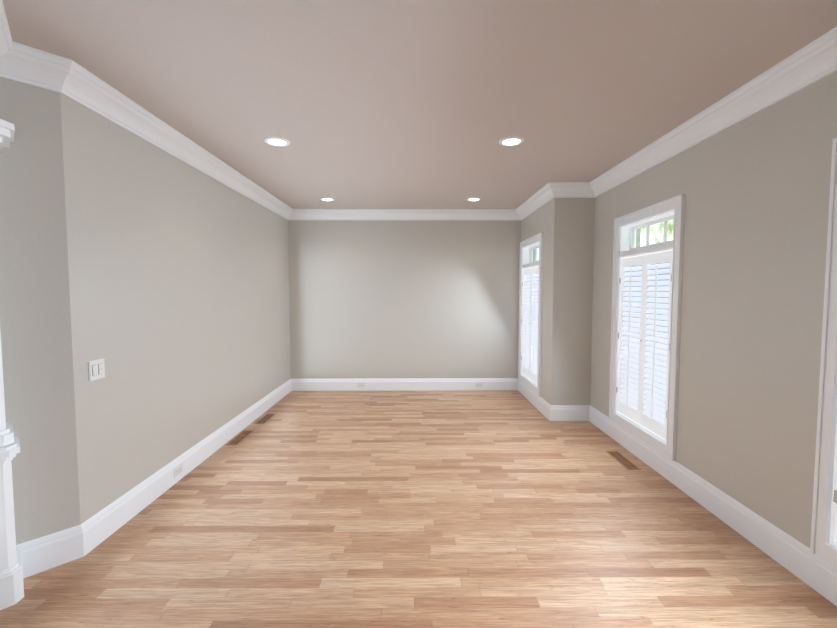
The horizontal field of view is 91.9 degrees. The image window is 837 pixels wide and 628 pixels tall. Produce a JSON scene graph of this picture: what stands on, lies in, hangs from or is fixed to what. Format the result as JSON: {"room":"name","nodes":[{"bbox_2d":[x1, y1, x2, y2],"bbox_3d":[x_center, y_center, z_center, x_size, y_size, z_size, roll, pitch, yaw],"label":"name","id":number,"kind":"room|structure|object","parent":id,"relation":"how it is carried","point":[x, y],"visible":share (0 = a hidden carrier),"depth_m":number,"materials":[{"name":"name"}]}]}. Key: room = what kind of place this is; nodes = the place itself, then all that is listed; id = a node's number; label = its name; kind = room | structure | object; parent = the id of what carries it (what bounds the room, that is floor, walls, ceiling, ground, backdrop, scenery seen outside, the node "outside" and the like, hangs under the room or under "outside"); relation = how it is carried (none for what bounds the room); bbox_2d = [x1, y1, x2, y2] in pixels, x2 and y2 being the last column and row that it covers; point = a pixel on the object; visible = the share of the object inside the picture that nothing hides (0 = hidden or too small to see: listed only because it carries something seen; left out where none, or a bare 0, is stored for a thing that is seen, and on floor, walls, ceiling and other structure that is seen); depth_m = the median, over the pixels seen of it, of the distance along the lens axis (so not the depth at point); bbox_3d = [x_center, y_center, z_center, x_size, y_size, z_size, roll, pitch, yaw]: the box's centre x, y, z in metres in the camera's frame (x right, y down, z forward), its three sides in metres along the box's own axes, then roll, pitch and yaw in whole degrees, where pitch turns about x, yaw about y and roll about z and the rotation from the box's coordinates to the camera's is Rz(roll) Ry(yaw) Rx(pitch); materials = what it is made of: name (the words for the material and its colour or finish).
{"room":"empty living room","nodes":[
{"label":"empty living room","id":0,"kind":"room"},
{"bbox_2d":[0,77,80,544],"bbox_3d":[-2.321,0.040,1.966,0.150,2.740,0.950,3,4,44],"label":"wall","id":1,"kind":"structure","parent":0,"point":[37,352],"depth_m":2.15,"materials":[{"name":"beige paint"}]},
{"bbox_2d":[16,378,836,605],"bbox_3d":[-0.044,1.329,1.787,4.162,0.185,8.900,0,3,0],"label":"baseboard","id":2,"kind":"structure","parent":1,"relation":"attached to","point":[800,560],"depth_m":2.92,"materials":[{"name":"white wood"}]},
{"bbox_2d":[174,463,182,477],"bbox_3d":[-1.921,1.253,3.244,0.008,0.070,0.115,0,3,0],"label":"electrical outlet","id":3,"kind":"object","parent":2,"relation":"attached to","point":[178,470],"visible":1,"depth_m":3.23,"materials":[{"name":"white plastic"}]},
{"bbox_2d":[357,383,364,386],"bbox_3d":[-0.880,1.089,6.205,0.115,0.070,0.008,0,3,0],"label":"electrical outlet","id":4,"kind":"object","parent":2,"relation":"attached to","point":[360,384],"visible":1,"depth_m":6.20,"materials":[{"name":"white plastic"}]},
{"bbox_2d":[475,383,482,386],"bbox_3d":[0.930,1.089,6.216,0.115,0.070,0.008,0,3,0],"label":"electrical outlet","id":5,"kind":"object","parent":2,"relation":"attached to","point":[478,384],"visible":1,"depth_m":6.21,"materials":[{"name":"white plastic"}]},
{"bbox_2d":[60,93,290,523],"bbox_3d":[-2.023,-0.084,4.201,0.150,2.740,3.900,0,3,0],"label":"wall","id":6,"kind":"structure","parent":0,"point":[179,293],"depth_m":3.00,"materials":[{"name":"beige paint"}]},
{"bbox_2d":[88,358,104,381],"bbox_3d":[-1.931,0.334,2.432,0.013,0.118,0.118,0,3,0],"label":"switch plate","id":7,"kind":"object","parent":6,"relation":"attached to","point":[96,369],"visible":1,"depth_m":2.42,"materials":[{"name":"white plastic"}]},
{"bbox_2d":[0,0,836,219],"bbox_3d":[-0.044,-1.240,1.645,4.162,0.150,8.900,0,3,0],"label":"crown molding","id":8,"kind":"structure","parent":6,"relation":"attached to","point":[814,61],"depth_m":2.73,"materials":[{"name":"white wood"}]},
{"bbox_2d":[288,220,520,378],"bbox_3d":[-1.691,-0.197,6.250,6.480,2.740,0.200,0,3,0],"label":"wall","id":9,"kind":"structure","parent":0,"point":[403,298],"depth_m":6.16,"materials":[{"name":"beige paint"}]},
{"bbox_2d":[0,390,836,627],"bbox_3d":[-1.304,1.456,1.887,7.200,0.080,9.100,0,3,0],"label":"floor","id":10,"kind":"structure","parent":0,"point":[425,509],"depth_m":2.46,"materials":[{"name":"brown wood"}]},
{"bbox_2d":[0,119,23,609],"bbox_3d":[-2.149,0.261,1.860,0.260,2.310,0.500,3,4,44],"label":"column","id":11,"kind":"structure","parent":10,"relation":"on","point":[11,582],"depth_m":1.96,"materials":[{"name":"white wood"}]},
{"bbox_2d":[226,430,253,444],"bbox_3d":[-1.853,1.285,4.217,0.110,0.004,0.420,0,3,0],"label":"floor vent","id":12,"kind":"object","parent":10,"relation":"in","point":[240,437],"visible":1,"depth_m":4.21,"materials":[{"name":"brown wood"}]},
{"bbox_2d":[255,414,274,423],"bbox_3d":[-1.827,1.251,4.837,0.110,0.004,0.380,0,3,0],"label":"floor vent","id":13,"kind":"object","parent":10,"relation":"in","point":[264,419],"visible":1,"depth_m":4.82,"materials":[{"name":"brown wood"}]},
{"bbox_2d":[606,451,640,469],"bbox_3d":[1.840,1.317,3.651,0.110,0.004,0.400,0,3,0],"label":"floor vent","id":14,"kind":"object","parent":10,"relation":"in","point":[624,461],"visible":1,"depth_m":3.63,"materials":[{"name":"brown wood"}]},
{"bbox_2d":[3,0,836,208],"bbox_3d":[-1.304,-1.370,1.730,7.200,0.100,9.100,0,3,0],"label":"ceiling","id":15,"kind":"structure","parent":0,"point":[393,104],"depth_m":2.30,"materials":[{"name":"paint"}]},
{"bbox_2d":[264,137,289,146],"bbox_3d":[-1.153,-1.402,3.302,0.202,0.008,0.202,0,3,0],"label":"recessed light","id":16,"kind":"object","parent":15,"relation":"in","point":[277,141],"visible":1,"depth_m":3.29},
{"bbox_2d":[320,197,334,200],"bbox_3d":[-1.206,-1.516,5.359,0.202,0.008,0.202,0,3,0],"label":"recessed light","id":17,"kind":"object","parent":15,"relation":"in","point":[327,199],"visible":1,"depth_m":5.35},
{"bbox_2d":[466,197,480,200],"bbox_3d":[0.734,-1.516,5.360,0.202,0.008,0.202,0,3,0],"label":"recessed light","id":18,"kind":"object","parent":15,"relation":"in","point":[473,199],"visible":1,"depth_m":5.35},
{"bbox_2d":[499,137,523,145],"bbox_3d":[0.757,-1.402,3.294,0.202,0.008,0.202,0,3,0],"label":"recessed light","id":19,"kind":"object","parent":15,"relation":"in","point":[510,141],"visible":1,"depth_m":3.29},
{"bbox_2d":[521,198,594,404],"bbox_3d":[1.784,-0.158,5.532,0.460,2.740,1.680,0,3,0],"label":"wall","id":20,"kind":"structure","parent":0,"point":[565,226],"depth_m":4.71,"materials":[{"name":"beige paint"}]},
{"bbox_2d":[518,232,543,396],"bbox_3d":[1.615,-0.013,5.619,0.177,2.072,1.053,0,3,0],"label":"window","id":21,"kind":"structure","parent":20,"relation":"in","point":[530,319],"depth_m":5.62,"materials":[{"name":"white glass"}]},
{"bbox_2d":[590,71,836,547],"bbox_3d":[2.141,0.088,1.091,0.200,2.740,7.620,0,3,0],"label":"wall","id":22,"kind":"structure","parent":0,"point":[755,189],"depth_m":2.47,"materials":[{"name":"beige paint"}]},
{"bbox_2d":[609,194,684,460],"bbox_3d":[2.087,0.095,3.660,0.177,2.072,1.053,0,3,0],"label":"window","id":23,"kind":"structure","parent":22,"relation":"in","point":[645,330],"depth_m":3.59,"materials":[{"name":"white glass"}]},
{"bbox_2d":[810,138,836,567],"bbox_3d":[2.100,0.216,1.468,0.177,2.072,1.103,0,3,0],"label":"window","id":24,"kind":"structure","parent":22,"relation":"in","point":[823,544],"depth_m":1.99,"materials":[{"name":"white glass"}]},
{"label":"outside","id":25,"kind":"structure","parent":0,"visible":0},
{"bbox_2d":[640,219,673,246],"bbox_3d":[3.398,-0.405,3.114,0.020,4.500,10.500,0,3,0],"label":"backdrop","id":26,"kind":"structure","parent":25,"point":[657,231],"depth_m":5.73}
]}

